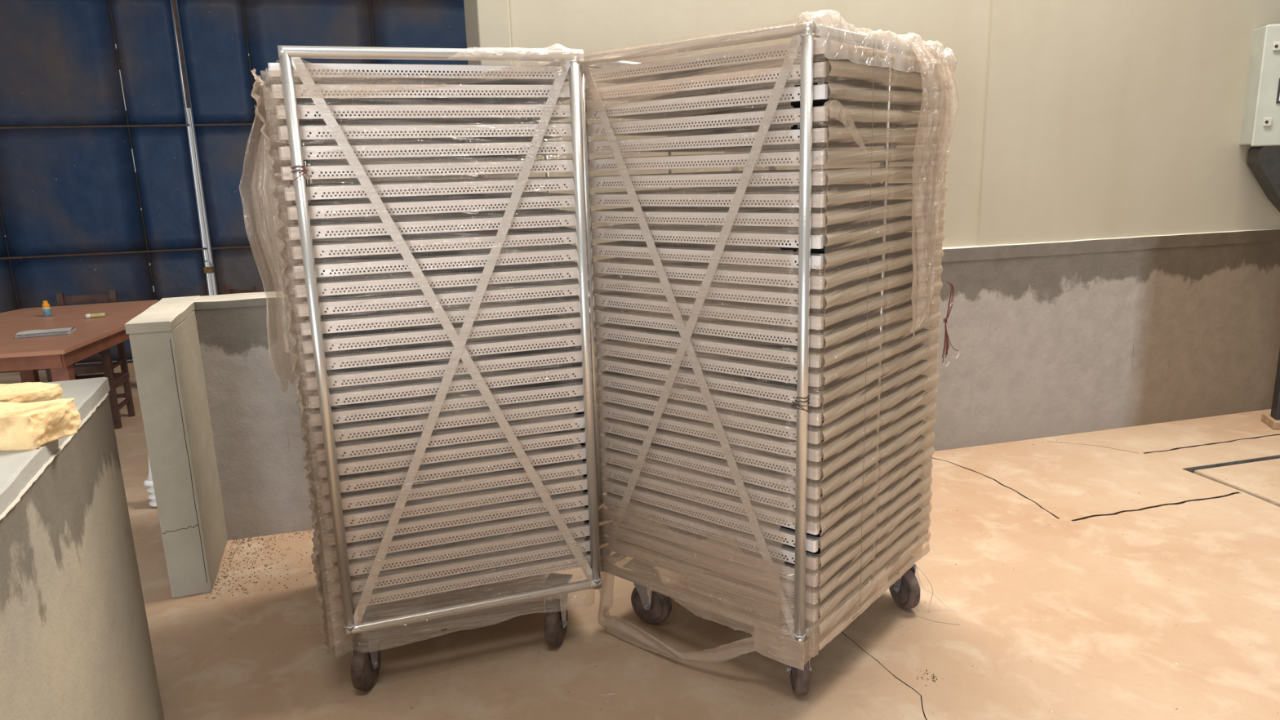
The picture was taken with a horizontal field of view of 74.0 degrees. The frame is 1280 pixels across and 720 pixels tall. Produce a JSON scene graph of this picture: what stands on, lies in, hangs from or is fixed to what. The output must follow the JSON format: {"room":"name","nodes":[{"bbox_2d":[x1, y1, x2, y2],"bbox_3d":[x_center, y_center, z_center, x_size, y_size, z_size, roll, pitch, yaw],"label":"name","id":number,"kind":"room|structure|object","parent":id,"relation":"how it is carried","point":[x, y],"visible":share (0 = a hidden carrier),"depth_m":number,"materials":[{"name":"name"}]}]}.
{"room":"warehouse","nodes":[
{"label":"warehouse","id":0,"kind":"room"},
{"bbox_2d":[0,395,164,719],"bbox_3d":[-1.136,0.946,1.317,0.195,1.140,3.000,-7,14,-21],"label":"wall","id":1,"kind":"structure","parent":0,"point":[75,642],"depth_m":2.06,"materials":[{"name":"concrete"}]},
{"bbox_2d":[0,377,110,520],"bbox_3d":[-1.150,0.373,1.191,0.212,0.052,3.002,-7,14,-21],"label":"countertop","id":2,"kind":"structure","parent":1,"relation":"attached to","point":[19,469],"depth_m":1.88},
{"bbox_2d":[0,398,81,450],"bbox_3d":[-1.540,0.147,1.955,0.436,0.082,0.162,-1,13,3],"label":"foam block","id":3,"kind":"object","parent":2,"relation":"on","point":[28,425],"visible":1,"depth_m":1.92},
{"bbox_2d":[0,382,62,403],"bbox_3d":[-1.709,0.105,2.210,0.321,0.057,0.189,0,13,6],"label":"foam block","id":4,"kind":"object","parent":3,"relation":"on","point":[26,392],"visible":0.58,"depth_m":2.21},
{"bbox_2d":[128,310,227,598],"bbox_3d":[-2.054,0.397,3.826,0.158,1.165,0.590,-6,13,-18],"label":"wall","id":5,"kind":"structure","parent":0,"point":[168,367],"depth_m":3.60,"materials":[{"name":"paint"}]},
{"bbox_2d":[124,295,199,333],"bbox_3d":[-2.103,-0.210,3.779,0.167,0.042,0.786,-6,13,-18],"label":"trim","id":6,"kind":"structure","parent":5,"relation":"attached to","point":[162,316],"depth_m":3.58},
{"bbox_2d":[0,363,1279,719],"bbox_3d":[0.525,0.831,4.290,15.000,0.035,14.000,-2,13,0],"label":"floor","id":7,"kind":"structure","parent":0,"point":[1136,621],"depth_m":3.31,"materials":[{"name":"concrete"}]},
{"bbox_2d":[0,299,158,382],"bbox_3d":[-4.495,0.120,6.328,1.470,0.750,2.310,-5,13,-14],"label":"table","id":8,"kind":"object","parent":7,"relation":"on","point":[57,353],"visible":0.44,"depth_m":5.99,"materials":[{"name":"wood"}]},
{"bbox_2d":[14,327,75,338],"bbox_3d":[-4.111,-0.194,5.877,0.320,0.037,0.188,-6,13,-20],"label":"notebook","id":9,"kind":"object","parent":8,"relation":"on","point":[59,331],"visible":1,"depth_m":5.83,"materials":[{"name":"paper"}]},
{"bbox_2d":[44,348,135,429],"bbox_3d":[-4.064,0.166,6.277,0.403,0.657,0.408,-5,13,-14],"label":"dining chair","id":10,"kind":"object","parent":7,"relation":"on","point":[115,380],"visible":0.53,"depth_m":6.21,"materials":[{"name":"brown wood"}]},
{"bbox_2d":[56,289,129,377],"bbox_3d":[-4.941,-0.181,7.583,0.475,0.813,0.454,-5,13,-14],"label":"dining chair","id":11,"kind":"object","parent":7,"relation":"on","point":[62,300],"visible":0.16,"depth_m":7.71,"materials":[{"name":"brown wood"}]},
{"bbox_2d":[143,448,156,506],"bbox_3d":[-2.674,0.581,4.684,0.136,0.454,0.136,-2,13,0],"label":"baluster","id":12,"kind":"object","parent":7,"relation":"on","point":[148,482],"visible":0.3,"depth_m":4.67,"materials":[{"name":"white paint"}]},
{"bbox_2d":[0,0,468,373],"bbox_3d":[-4.039,-2.312,8.309,6.300,4.600,0.060,-5,13,-14],"label":"door","id":13,"kind":"structure","parent":7,"relation":"on","point":[73,222],"depth_m":8.16,"materials":[{"name":"metal"}]},
{"bbox_2d":[222,284,260,294],"bbox_3d":[-3.402,-0.140,7.001,0.424,0.900,0.454,5,14,28],"label":"dining chair","id":14,"kind":"object","parent":7,"relation":"on","point":[226,288],"visible":0.02,"depth_m":7.13,"materials":[{"name":"brown wood"}]},
{"bbox_2d":[244,43,602,690],"bbox_3d":[-0.814,-0.011,3.232,1.068,2.147,0.999,-6,13,-18],"label":"rack","id":15,"kind":"object","parent":7,"relation":"on","point":[270,184],"visible":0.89,"depth_m":2.79,"materials":[{"name":"metal"}]},
{"bbox_2d":[278,62,568,84],"bbox_3d":[-0.714,-0.944,2.845,0.921,0.038,0.416,-6,13,-18],"label":"tray","id":16,"kind":"object","parent":15,"relation":"in","point":[297,80],"visible":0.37,"depth_m":2.74,"materials":[{"name":"metal"}]},
{"bbox_2d":[278,84,569,104],"bbox_3d":[-0.715,-0.886,2.857,0.921,0.038,0.416,-6,13,-18],"label":"tray","id":17,"kind":"object","parent":15,"relation":"in","point":[360,100],"visible":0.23,"depth_m":2.77,"materials":[{"name":"metal"}]},
{"bbox_2d":[278,103,569,124],"bbox_3d":[-0.712,-0.828,2.871,0.921,0.038,0.416,-6,13,-18],"label":"tray","id":18,"kind":"object","parent":15,"relation":"in","point":[473,120],"visible":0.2,"depth_m":2.81,"materials":[{"name":"metal"}]},
{"bbox_2d":[304,139,543,145],"bbox_3d":[-0.851,-0.854,3.274,0.921,0.038,0.398,-6,13,-18],"label":"tray","id":19,"kind":"object","parent":15,"relation":"in","point":[499,140],"visible":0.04,"depth_m":3.16,"materials":[{"name":"metal"}]},
{"bbox_2d":[306,155,544,163],"bbox_3d":[-0.850,-0.796,3.287,0.921,0.038,0.398,-6,13,-18],"label":"tray","id":20,"kind":"object","parent":15,"relation":"in","point":[503,157],"visible":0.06,"depth_m":3.27,"materials":[{"name":"metal"}]},
{"bbox_2d":[280,122,570,143],"bbox_3d":[-0.709,-0.770,2.884,0.921,0.038,0.416,-6,13,-18],"label":"tray","id":21,"kind":"object","parent":15,"relation":"in","point":[349,140],"visible":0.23,"depth_m":2.80,"materials":[{"name":"metal"}]},
{"bbox_2d":[282,140,571,160],"bbox_3d":[-0.710,-0.712,2.896,0.921,0.038,0.416,-6,13,-18],"label":"tray","id":22,"kind":"object","parent":15,"relation":"in","point":[505,148],"visible":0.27,"depth_m":2.76,"materials":[{"name":"metal"}]},
{"bbox_2d":[284,159,572,177],"bbox_3d":[-0.708,-0.654,2.909,0.921,0.038,0.416,-6,13,-18],"label":"tray","id":23,"kind":"object","parent":15,"relation":"in","point":[540,166],"visible":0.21,"depth_m":2.71,"materials":[{"name":"metal"}]},
{"bbox_2d":[311,191,546,201],"bbox_3d":[-0.842,-0.622,3.326,0.921,0.038,0.398,-6,13,-18],"label":"tray","id":24,"kind":"object","parent":15,"relation":"in","point":[491,193],"visible":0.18,"depth_m":3.49,"materials":[{"name":"metal"}]},
{"bbox_2d":[288,177,573,197],"bbox_3d":[-0.704,-0.597,2.923,0.921,0.038,0.416,-6,13,-18],"label":"tray","id":25,"kind":"object","parent":15,"relation":"in","point":[531,178],"visible":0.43,"depth_m":2.76,"materials":[{"name":"metal"}]},
{"bbox_2d":[289,192,573,216],"bbox_3d":[-0.703,-0.538,2.936,0.921,0.038,0.416,-6,13,-18],"label":"tray","id":26,"kind":"object","parent":15,"relation":"in","point":[544,194],"visible":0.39,"depth_m":3.02,"materials":[{"name":"metal"}]},
{"bbox_2d":[291,208,574,236],"bbox_3d":[-0.703,-0.480,2.948,0.921,0.038,0.416,-6,13,-18],"label":"tray","id":27,"kind":"object","parent":15,"relation":"in","point":[475,215],"visible":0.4,"depth_m":3.06,"materials":[{"name":"metal"}]},
{"bbox_2d":[293,226,575,255],"bbox_3d":[-0.702,-0.422,2.961,0.921,0.038,0.416,-6,13,-18],"label":"tray","id":28,"kind":"object","parent":15,"relation":"in","point":[562,228],"visible":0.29,"depth_m":3.06,"materials":[{"name":"metal"}]},
{"bbox_2d":[296,244,576,275],"bbox_3d":[-0.700,-0.364,2.974,0.921,0.038,0.416,-6,13,-18],"label":"tray","id":29,"kind":"object","parent":15,"relation":"in","point":[557,246],"visible":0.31,"depth_m":3.08,"materials":[{"name":"metal"}]},
{"bbox_2d":[298,260,577,293],"bbox_3d":[-0.697,-0.307,2.987,0.921,0.038,0.416,-6,13,-18],"label":"tray","id":30,"kind":"object","parent":15,"relation":"in","point":[562,264],"visible":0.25,"depth_m":3.07,"materials":[{"name":"metal"}]},
{"bbox_2d":[301,276,577,312],"bbox_3d":[-0.694,-0.249,3.001,0.921,0.038,0.416,-6,13,-18],"label":"tray","id":31,"kind":"object","parent":15,"relation":"in","point":[538,283],"visible":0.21,"depth_m":3.04,"materials":[{"name":"metal"}]},
{"bbox_2d":[303,293,578,330],"bbox_3d":[-0.693,-0.191,3.014,0.921,0.038,0.416,-6,13,-18],"label":"tray","id":32,"kind":"object","parent":15,"relation":"in","point":[550,300],"visible":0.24,"depth_m":3.01,"materials":[{"name":"metal"}]},
{"bbox_2d":[306,310,579,349],"bbox_3d":[-0.690,-0.133,3.027,0.921,0.038,0.416,-6,13,-18],"label":"tray","id":33,"kind":"object","parent":15,"relation":"in","point":[347,334],"visible":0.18,"depth_m":3.00,"materials":[{"name":"metal"}]},
{"bbox_2d":[307,328,580,367],"bbox_3d":[-0.690,-0.075,3.040,0.921,0.038,0.416,-6,13,-18],"label":"tray","id":34,"kind":"object","parent":15,"relation":"in","point":[571,331],"visible":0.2,"depth_m":2.98,"materials":[{"name":"metal"}]},
{"bbox_2d":[310,343,581,385],"bbox_3d":[-0.687,-0.017,3.053,0.921,0.038,0.416,-6,13,-18],"label":"tray","id":35,"kind":"object","parent":15,"relation":"in","point":[352,370],"visible":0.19,"depth_m":2.98,"materials":[{"name":"metal"}]},
{"bbox_2d":[311,360,582,402],"bbox_3d":[-0.687,0.041,3.065,0.921,0.038,0.416,-6,13,-18],"label":"tray","id":36,"kind":"object","parent":15,"relation":"in","point":[314,392],"visible":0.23,"depth_m":2.98,"materials":[{"name":"metal"}]},
{"bbox_2d":[313,376,582,420],"bbox_3d":[-0.685,0.099,3.079,0.921,0.038,0.416,-6,13,-18],"label":"tray","id":37,"kind":"object","parent":15,"relation":"in","point":[574,381],"visible":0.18,"depth_m":2.98,"materials":[{"name":"metal"}]},
{"bbox_2d":[315,392,583,436],"bbox_3d":[-0.685,0.157,3.091,0.921,0.038,0.416,-6,13,-18],"label":"tray","id":38,"kind":"object","parent":15,"relation":"in","point":[575,397],"visible":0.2,"depth_m":2.98,"materials":[{"name":"metal"}]},
{"bbox_2d":[317,408,583,453],"bbox_3d":[-0.683,0.215,3.104,0.921,0.038,0.416,-6,13,-18],"label":"tray","id":39,"kind":"object","parent":15,"relation":"in","point":[575,414],"visible":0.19,"depth_m":2.99,"materials":[{"name":"metal"}]},
{"bbox_2d":[319,425,584,471],"bbox_3d":[-0.681,0.273,3.117,0.921,0.038,0.416,-6,13,-18],"label":"tray","id":40,"kind":"object","parent":15,"relation":"in","point":[408,451],"visible":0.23,"depth_m":3.00,"materials":[{"name":"metal"}]},
{"bbox_2d":[322,440,585,488],"bbox_3d":[-0.677,0.331,3.131,0.921,0.038,0.416,-6,13,-18],"label":"tray","id":41,"kind":"object","parent":15,"relation":"in","point":[578,445],"visible":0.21,"depth_m":3.02,"materials":[{"name":"metal"}]},
{"bbox_2d":[324,456,586,504],"bbox_3d":[-0.676,0.388,3.144,0.921,0.038,0.416,-6,13,-18],"label":"tray","id":42,"kind":"object","parent":15,"relation":"in","point":[548,465],"visible":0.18,"depth_m":3.02,"materials":[{"name":"metal"}]},
{"bbox_2d":[326,471,586,521],"bbox_3d":[-0.672,0.446,3.157,0.921,0.038,0.416,-6,13,-18],"label":"tray","id":43,"kind":"object","parent":15,"relation":"in","point":[468,493],"visible":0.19,"depth_m":3.02,"materials":[{"name":"metal"}]},
{"bbox_2d":[328,487,587,537],"bbox_3d":[-0.672,0.504,3.170,0.921,0.038,0.416,-6,13,-18],"label":"tray","id":44,"kind":"object","parent":15,"relation":"in","point":[583,491],"visible":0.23,"depth_m":3.04,"materials":[{"name":"metal"}]},
{"bbox_2d":[330,502,588,554],"bbox_3d":[-0.669,0.562,3.183,0.921,0.038,0.416,-6,13,-18],"label":"tray","id":45,"kind":"object","parent":15,"relation":"in","point":[352,544],"visible":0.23,"depth_m":3.04,"materials":[{"name":"metal"}]},
{"bbox_2d":[332,517,588,570],"bbox_3d":[-0.668,0.620,3.196,0.921,0.038,0.416,-6,13,-18],"label":"tray","id":46,"kind":"object","parent":15,"relation":"in","point":[586,522],"visible":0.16,"depth_m":3.05,"materials":[{"name":"metal"}]},
{"bbox_2d":[333,533,589,586],"bbox_3d":[-0.666,0.678,3.209,0.921,0.038,0.416,-6,13,-18],"label":"tray","id":47,"kind":"object","parent":15,"relation":"in","point":[559,542],"visible":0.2,"depth_m":3.05,"materials":[{"name":"metal"}]},
{"bbox_2d":[334,547,590,600],"bbox_3d":[-0.668,0.736,3.221,0.921,0.038,0.416,-6,13,-18],"label":"tray","id":48,"kind":"object","parent":15,"relation":"in","point":[588,552],"visible":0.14,"depth_m":3.06,"materials":[{"name":"metal"}]},
{"bbox_2d":[159,440,1271,709],"bbox_3d":[0.998,0.863,3.995,6.086,0.005,3.054,-2,13,0],"label":"debris","id":49,"kind":"object","parent":7,"relation":"on","point":[262,539],"visible":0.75,"depth_m":3.96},
{"bbox_2d":[578,9,959,695],"bbox_3d":[0.487,-0.041,3.139,1.034,2.172,1.033,9,16,39],"label":"rack","id":50,"kind":"object","parent":7,"relation":"on","point":[793,646],"visible":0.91,"depth_m":2.79,"materials":[{"name":"metal"}]},
{"bbox_2d":[591,44,864,84],"bbox_3d":[0.304,-0.963,2.793,0.912,0.038,0.416,9,16,39],"label":"tray","id":51,"kind":"object","parent":50,"relation":"in","point":[818,58],"visible":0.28,"depth_m":2.69,"materials":[{"name":"metal"}]},
{"bbox_2d":[594,168,862,186],"bbox_3d":[0.316,-0.615,2.870,0.912,0.038,0.416,9,16,39],"label":"tray","id":52,"kind":"object","parent":50,"relation":"in","point":[795,171],"visible":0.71,"depth_m":2.78,"materials":[{"name":"metal"}]},
{"bbox_2d":[592,127,865,152],"bbox_3d":[0.311,-0.731,2.845,0.912,0.038,0.416,9,16,39],"label":"tray","id":53,"kind":"object","parent":50,"relation":"in","point":[836,141],"visible":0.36,"depth_m":2.75,"materials":[{"name":"metal"}]},
{"bbox_2d":[595,186,878,204],"bbox_3d":[0.318,-0.557,2.883,0.912,0.038,0.416,9,16,39],"label":"tray","id":54,"kind":"object","parent":50,"relation":"in","point":[748,190],"visible":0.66,"depth_m":2.89,"materials":[{"name":"metal"}]},
{"bbox_2d":[597,257,879,286],"bbox_3d":[0.323,-0.326,2.936,0.912,0.038,0.416,9,16,39],"label":"tray","id":55,"kind":"object","parent":50,"relation":"in","point":[822,272],"visible":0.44,"depth_m":2.93,"materials":[{"name":"metal"}]},
{"bbox_2d":[596,240,882,266],"bbox_3d":[0.322,-0.383,2.922,0.912,0.038,0.416,9,16,39],"label":"tray","id":56,"kind":"object","parent":50,"relation":"in","point":[828,249],"visible":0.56,"depth_m":2.95,"materials":[{"name":"metal"}]},
{"bbox_2d":[595,204,884,225],"bbox_3d":[0.318,-0.499,2.897,0.912,0.038,0.416,9,16,39],"label":"tray","id":57,"kind":"object","parent":50,"relation":"in","point":[674,209],"visible":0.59,"depth_m":2.97,"materials":[{"name":"metal"}]},
{"bbox_2d":[592,105,886,136],"bbox_3d":[0.309,-0.789,2.832,0.912,0.038,0.416,9,16,39],"label":"tray","id":58,"kind":"object","parent":50,"relation":"in","point":[831,122],"visible":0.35,"depth_m":2.78,"materials":[{"name":"metal"}]},
{"bbox_2d":[599,305,880,345],"bbox_3d":[0.328,-0.152,2.976,0.912,0.038,0.416,9,16,39],"label":"tray","id":59,"kind":"object","parent":50,"relation":"in","point":[844,324],"visible":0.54,"depth_m":2.89,"materials":[{"name":"metal"}]},
{"bbox_2d":[601,368,878,422],"bbox_3d":[0.334,0.080,3.028,0.912,0.038,0.416,9,16,39],"label":"tray","id":60,"kind":"object","parent":50,"relation":"in","point":[827,406],"visible":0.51,"depth_m":2.88,"materials":[{"name":"metal"}]},
{"bbox_2d":[599,61,881,102],"bbox_3d":[0.308,-0.904,2.804,0.912,0.038,0.416,9,16,39],"label":"tray","id":61,"kind":"object","parent":50,"relation":"in","point":[849,81],"visible":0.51,"depth_m":2.68,"materials":[{"name":"metal"}]},
{"bbox_2d":[599,288,881,326],"bbox_3d":[0.329,-0.209,2.960,0.912,0.038,0.416,9,16,39],"label":"tray","id":62,"kind":"object","parent":50,"relation":"in","point":[819,312],"visible":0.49,"depth_m":2.90,"materials":[{"name":"metal"}]},
{"bbox_2d":[600,321,880,364],"bbox_3d":[0.330,-0.094,2.988,0.912,0.038,0.416,9,16,39],"label":"tray","id":63,"kind":"object","parent":50,"relation":"in","point":[871,333],"visible":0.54,"depth_m":2.89,"materials":[{"name":"metal"}]},
{"bbox_2d":[600,337,879,384],"bbox_3d":[0.334,-0.036,3.000,0.912,0.038,0.416,9,16,39],"label":"tray","id":64,"kind":"object","parent":50,"relation":"in","point":[859,355],"visible":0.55,"depth_m":2.90,"materials":[{"name":"metal"}]},
{"bbox_2d":[604,430,876,494],"bbox_3d":[0.342,0.312,3.079,0.912,0.038,0.416,9,16,39],"label":"tray","id":65,"kind":"object","parent":50,"relation":"in","point":[819,482],"visible":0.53,"depth_m":2.92,"materials":[{"name":"metal"}]},
{"bbox_2d":[602,384,878,440],"bbox_3d":[0.337,0.138,3.040,0.912,0.038,0.416,9,16,39],"label":"tray","id":66,"kind":"object","parent":50,"relation":"in","point":[820,428],"visible":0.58,"depth_m":2.90,"materials":[{"name":"metal"}]},
{"bbox_2d":[603,400,877,458],"bbox_3d":[0.338,0.196,3.053,0.912,0.038,0.416,9,16,39],"label":"tray","id":67,"kind":"object","parent":50,"relation":"in","point":[851,430],"visible":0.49,"depth_m":2.91,"materials":[{"name":"metal"}]},
{"bbox_2d":[606,489,874,564],"bbox_3d":[0.348,0.543,3.132,0.912,0.038,0.416,9,16,39],"label":"tray","id":68,"kind":"object","parent":50,"relation":"in","point":[819,553],"visible":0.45,"depth_m":2.93,"materials":[{"name":"metal"}]},
{"bbox_2d":[596,222,884,246],"bbox_3d":[0.322,-0.441,2.908,0.912,0.038,0.416,9,16,39],"label":"tray","id":69,"kind":"object","parent":50,"relation":"in","point":[846,227],"visible":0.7,"depth_m":2.93,"materials":[{"name":"metal"}]},
{"bbox_2d":[593,83,888,119],"bbox_3d":[0.309,-0.847,2.818,0.912,0.038,0.416,9,16,39],"label":"tray","id":70,"kind":"object","parent":50,"relation":"in","point":[831,97],"visible":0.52,"depth_m":2.72,"materials":[{"name":"metal"}]},
{"bbox_2d":[599,272,882,306],"bbox_3d":[0.328,-0.267,2.946,0.912,0.038,0.416,9,16,39],"label":"tray","id":71,"kind":"object","parent":50,"relation":"in","point":[841,287],"visible":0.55,"depth_m":2.91,"materials":[{"name":"metal"}]},
{"bbox_2d":[601,353,879,403],"bbox_3d":[0.336,0.022,3.012,0.912,0.038,0.416,9,16,39],"label":"tray","id":72,"kind":"object","parent":50,"relation":"in","point":[833,384],"visible":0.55,"depth_m":2.88,"materials":[{"name":"plastic"}]},
{"bbox_2d":[604,446,876,512],"bbox_3d":[0.345,0.370,3.091,0.912,0.038,0.416,9,16,39],"label":"tray","id":73,"kind":"object","parent":50,"relation":"in","point":[868,470],"visible":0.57,"depth_m":2.92,"materials":[{"name":"metal"}]},
{"bbox_2d":[594,148,887,168],"bbox_3d":[0.315,-0.673,2.856,0.912,0.038,0.416,9,16,39],"label":"tray","id":74,"kind":"object","parent":50,"relation":"in","point":[826,154],"visible":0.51,"depth_m":2.66,"materials":[{"name":"plastic"}]},
{"bbox_2d":[604,415,878,477],"bbox_3d":[0.343,0.254,3.064,0.912,0.038,0.416,9,16,39],"label":"tray","id":75,"kind":"object","parent":50,"relation":"in","point":[821,464],"visible":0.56,"depth_m":2.93,"materials":[{"name":"plastic"}]},
{"bbox_2d":[605,460,876,530],"bbox_3d":[0.348,0.428,3.103,0.912,0.038,0.416,9,16,39],"label":"tray","id":76,"kind":"object","parent":50,"relation":"in","point":[856,495],"visible":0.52,"depth_m":2.91,"materials":[{"name":"plastic"}]},
{"bbox_2d":[606,475,875,548],"bbox_3d":[0.350,0.486,3.116,0.912,0.038,0.416,9,16,39],"label":"tray","id":77,"kind":"object","parent":50,"relation":"in","point":[846,516],"visible":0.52,"depth_m":2.93,"materials":[{"name":"plastic"}]},
{"bbox_2d":[608,504,875,582],"bbox_3d":[0.353,0.602,3.142,0.912,0.038,0.416,9,16,39],"label":"tray","id":78,"kind":"object","parent":50,"relation":"in","point":[819,571],"visible":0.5,"depth_m":2.94,"materials":[{"name":"metal"}]},
{"bbox_2d":[609,518,873,599],"bbox_3d":[0.353,0.659,3.156,0.912,0.038,0.416,9,16,39],"label":"tray","id":79,"kind":"object","parent":50,"relation":"in","point":[846,566],"visible":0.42,"depth_m":2.95,"materials":[{"name":"metal"}]},
{"bbox_2d":[613,533,873,616],"bbox_3d":[0.357,0.718,3.168,0.912,0.038,0.416,9,16,39],"label":"tray","id":80,"kind":"object","parent":50,"relation":"in","point":[839,588],"visible":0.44,"depth_m":2.95,"materials":[{"name":"plastic"}]},
{"bbox_2d":[679,142,897,151],"bbox_3d":[0.585,-0.809,3.158,0.912,0.038,0.398,9,16,39],"label":"tray","id":81,"kind":"object","parent":50,"relation":"in","point":[874,144],"visible":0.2,"depth_m":3.16,"materials":[{"name":"metal"}]},
{"bbox_2d":[671,111,925,136],"bbox_3d":[0.583,-0.867,3.145,0.912,0.038,0.398,9,16,39],"label":"tray","id":82,"kind":"object","parent":50,"relation":"in","point":[892,124],"visible":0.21,"depth_m":2.94,"materials":[{"name":"metal"}]},
{"bbox_2d":[679,182,929,195],"bbox_3d":[0.587,-0.636,3.199,0.912,0.038,0.398,9,16,39],"label":"tray","id":83,"kind":"object","parent":50,"relation":"in","point":[895,184],"visible":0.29,"depth_m":3.29,"materials":[{"name":"metal"}]},
{"bbox_2d":[841,199,930,211],"bbox_3d":[0.590,-0.578,3.211,0.912,0.038,0.398,9,16,39],"label":"tray","id":84,"kind":"object","parent":50,"relation":"in","point":[879,202],"visible":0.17,"depth_m":3.20,"materials":[{"name":"metal"}]},
{"bbox_2d":[848,215,925,235],"bbox_3d":[0.593,-0.520,3.223,0.912,0.038,0.398,9,16,39],"label":"tray","id":85,"kind":"object","parent":50,"relation":"in","point":[889,220],"visible":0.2,"depth_m":3.17,"materials":[{"name":"metal"}]},
{"bbox_2d":[864,231,911,242],"bbox_3d":[0.593,-0.462,3.237,0.912,0.038,0.398,9,16,39],"label":"tray","id":86,"kind":"object","parent":50,"relation":"in","point":[900,236],"visible":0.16,"depth_m":3.18,"materials":[{"name":"metal"}]},
{"bbox_2d":[858,84,922,92],"bbox_3d":[0.579,-0.983,3.119,0.912,0.038,0.398,9,16,39],"label":"tray","id":87,"kind":"object","parent":50,"relation":"in","point":[880,86],"visible":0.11,"depth_m":2.85,"materials":[{"name":"metal"}]},
{"bbox_2d":[853,101,929,110],"bbox_3d":[0.581,-0.925,3.132,0.912,0.038,0.398,9,16,39],"label":"tray","id":88,"kind":"object","parent":50,"relation":"in","point":[894,105],"visible":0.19,"depth_m":2.85,"materials":[{"name":"metal"}]},
{"bbox_2d":[861,248,930,271],"bbox_3d":[0.595,-0.404,3.250,0.912,0.038,0.398,9,16,39],"label":"tray","id":89,"kind":"object","parent":50,"relation":"in","point":[891,255],"visible":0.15,"depth_m":3.18,"materials":[{"name":"metal"}]},
{"bbox_2d":[866,264,927,278],"bbox_3d":[0.599,-0.346,3.262,0.912,0.038,0.398,9,16,39],"label":"tray","id":90,"kind":"object","parent":50,"relation":"in","point":[905,269],"visible":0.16,"depth_m":3.18,"materials":[{"name":"metal"}]},
{"bbox_2d":[875,521,919,560],"bbox_3d":[0.625,0.638,3.485,0.912,0.038,0.398,9,16,39],"label":"tray","id":91,"kind":"object","parent":50,"relation":"in","point":[910,529],"visible":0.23,"depth_m":3.21,"materials":[{"name":"metal"}]},
{"bbox_2d":[867,297,927,314],"bbox_3d":[0.601,-0.230,3.289,0.912,0.038,0.398,9,16,39],"label":"tray","id":92,"kind":"object","parent":50,"relation":"in","point":[909,303],"visible":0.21,"depth_m":3.13,"materials":[{"name":"metal"}]},
{"bbox_2d":[871,404,924,432],"bbox_3d":[0.611,0.175,3.381,0.912,0.038,0.398,9,16,39],"label":"tray","id":93,"kind":"object","parent":50,"relation":"in","point":[882,428],"visible":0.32,"depth_m":3.15,"materials":[{"name":"metal"}]},
{"bbox_2d":[875,493,920,530],"bbox_3d":[0.624,0.523,3.457,0.912,0.038,0.398,9,16,39],"label":"tray","id":94,"kind":"object","parent":50,"relation":"in","point":[886,521],"visible":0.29,"depth_m":3.18,"materials":[{"name":"metal"}]},
{"bbox_2d":[875,478,921,515],"bbox_3d":[0.623,0.465,3.444,0.912,0.038,0.398,9,16,39],"label":"tray","id":95,"kind":"object","parent":50,"relation":"in","point":[880,508],"visible":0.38,"depth_m":3.18,"materials":[{"name":"metal"}]},
{"bbox_2d":[873,420,924,449],"bbox_3d":[0.615,0.233,3.393,0.912,0.038,0.398,9,16,39],"label":"tray","id":96,"kind":"object","parent":50,"relation":"in","point":[884,444],"visible":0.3,"depth_m":3.14,"materials":[{"name":"metal"}]},
{"bbox_2d":[873,374,926,399],"bbox_3d":[0.610,0.059,3.354,0.912,0.038,0.398,9,16,39],"label":"tray","id":97,"kind":"object","parent":50,"relation":"in","point":[884,394],"visible":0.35,"depth_m":3.16,"materials":[{"name":"metal"}]},
{"bbox_2d":[877,449,922,483],"bbox_3d":[0.617,0.349,3.420,0.912,0.038,0.398,9,16,39],"label":"tray","id":98,"kind":"object","parent":50,"relation":"in","point":[907,460],"visible":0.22,"depth_m":3.17,"materials":[{"name":"metal"}]},
{"bbox_2d":[877,435,922,467],"bbox_3d":[0.614,0.291,3.407,0.912,0.038,0.398,9,16,39],"label":"tray","id":99,"kind":"object","parent":50,"relation":"in","point":[883,460],"visible":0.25,"depth_m":3.12,"materials":[{"name":"metal"}]},
{"bbox_2d":[873,359,927,386],"bbox_3d":[0.609,0.002,3.339,0.912,0.038,0.398,9,16,39],"label":"tray","id":100,"kind":"object","parent":50,"relation":"in","point":[883,380],"visible":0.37,"depth_m":3.13,"materials":[{"name":"metal"}]},
{"bbox_2d":[874,343,927,364],"bbox_3d":[0.606,-0.056,3.328,0.912,0.038,0.398,9,16,39],"label":"tray","id":101,"kind":"object","parent":50,"relation":"in","point":[916,347],"visible":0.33,"depth_m":3.20,"materials":[{"name":"metal"}]},
{"bbox_2d":[875,328,928,349],"bbox_3d":[0.606,-0.114,3.313,0.912,0.038,0.398,9,16,39],"label":"tray","id":102,"kind":"object","parent":50,"relation":"in","point":[891,344],"visible":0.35,"depth_m":3.13,"materials":[{"name":"metal"}]},
{"bbox_2d":[942,280,959,366],"bbox_3d":[1.203,-0.148,3.280,0.025,0.335,0.162,9,16,39],"label":"bundle","id":103,"kind":"object","parent":50,"relation":"hanging from","point":[946,336],"visible":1,"depth_m":3.25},
{"bbox_2d":[1239,23,1279,430],"bbox_3d":[4.066,-0.787,5.297,0.635,2.475,0.280,2,13,17],"label":"machine","id":104,"kind":"object","parent":7,"relation":"on","point":[1260,123],"visible":1,"depth_m":5.14,"materials":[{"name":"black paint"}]},
{"bbox_2d":[194,0,1279,540],"bbox_3d":[1.752,-1.478,5.197,8.600,4.000,0.801,-5,13,-14],"label":"wall","id":105,"kind":"structure","parent":0,"point":[1077,119],"depth_m":5.12,"materials":[{"name":"beige paint"}]},
{"bbox_2d":[167,292,266,310],"bbox_3d":[-1.502,-0.329,4.235,1.590,0.043,0.213,-5,13,-14],"label":"trim","id":106,"kind":"structure","parent":105,"relation":"attached to","point":[252,299],"depth_m":4.03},
{"bbox_2d":[593,228,1279,277],"bbox_3d":[2.549,-0.693,5.225,6.780,0.085,0.128,-5,13,-14],"label":"trim","id":107,"kind":"structure","parent":105,"relation":"on","point":[1208,238],"depth_m":5.25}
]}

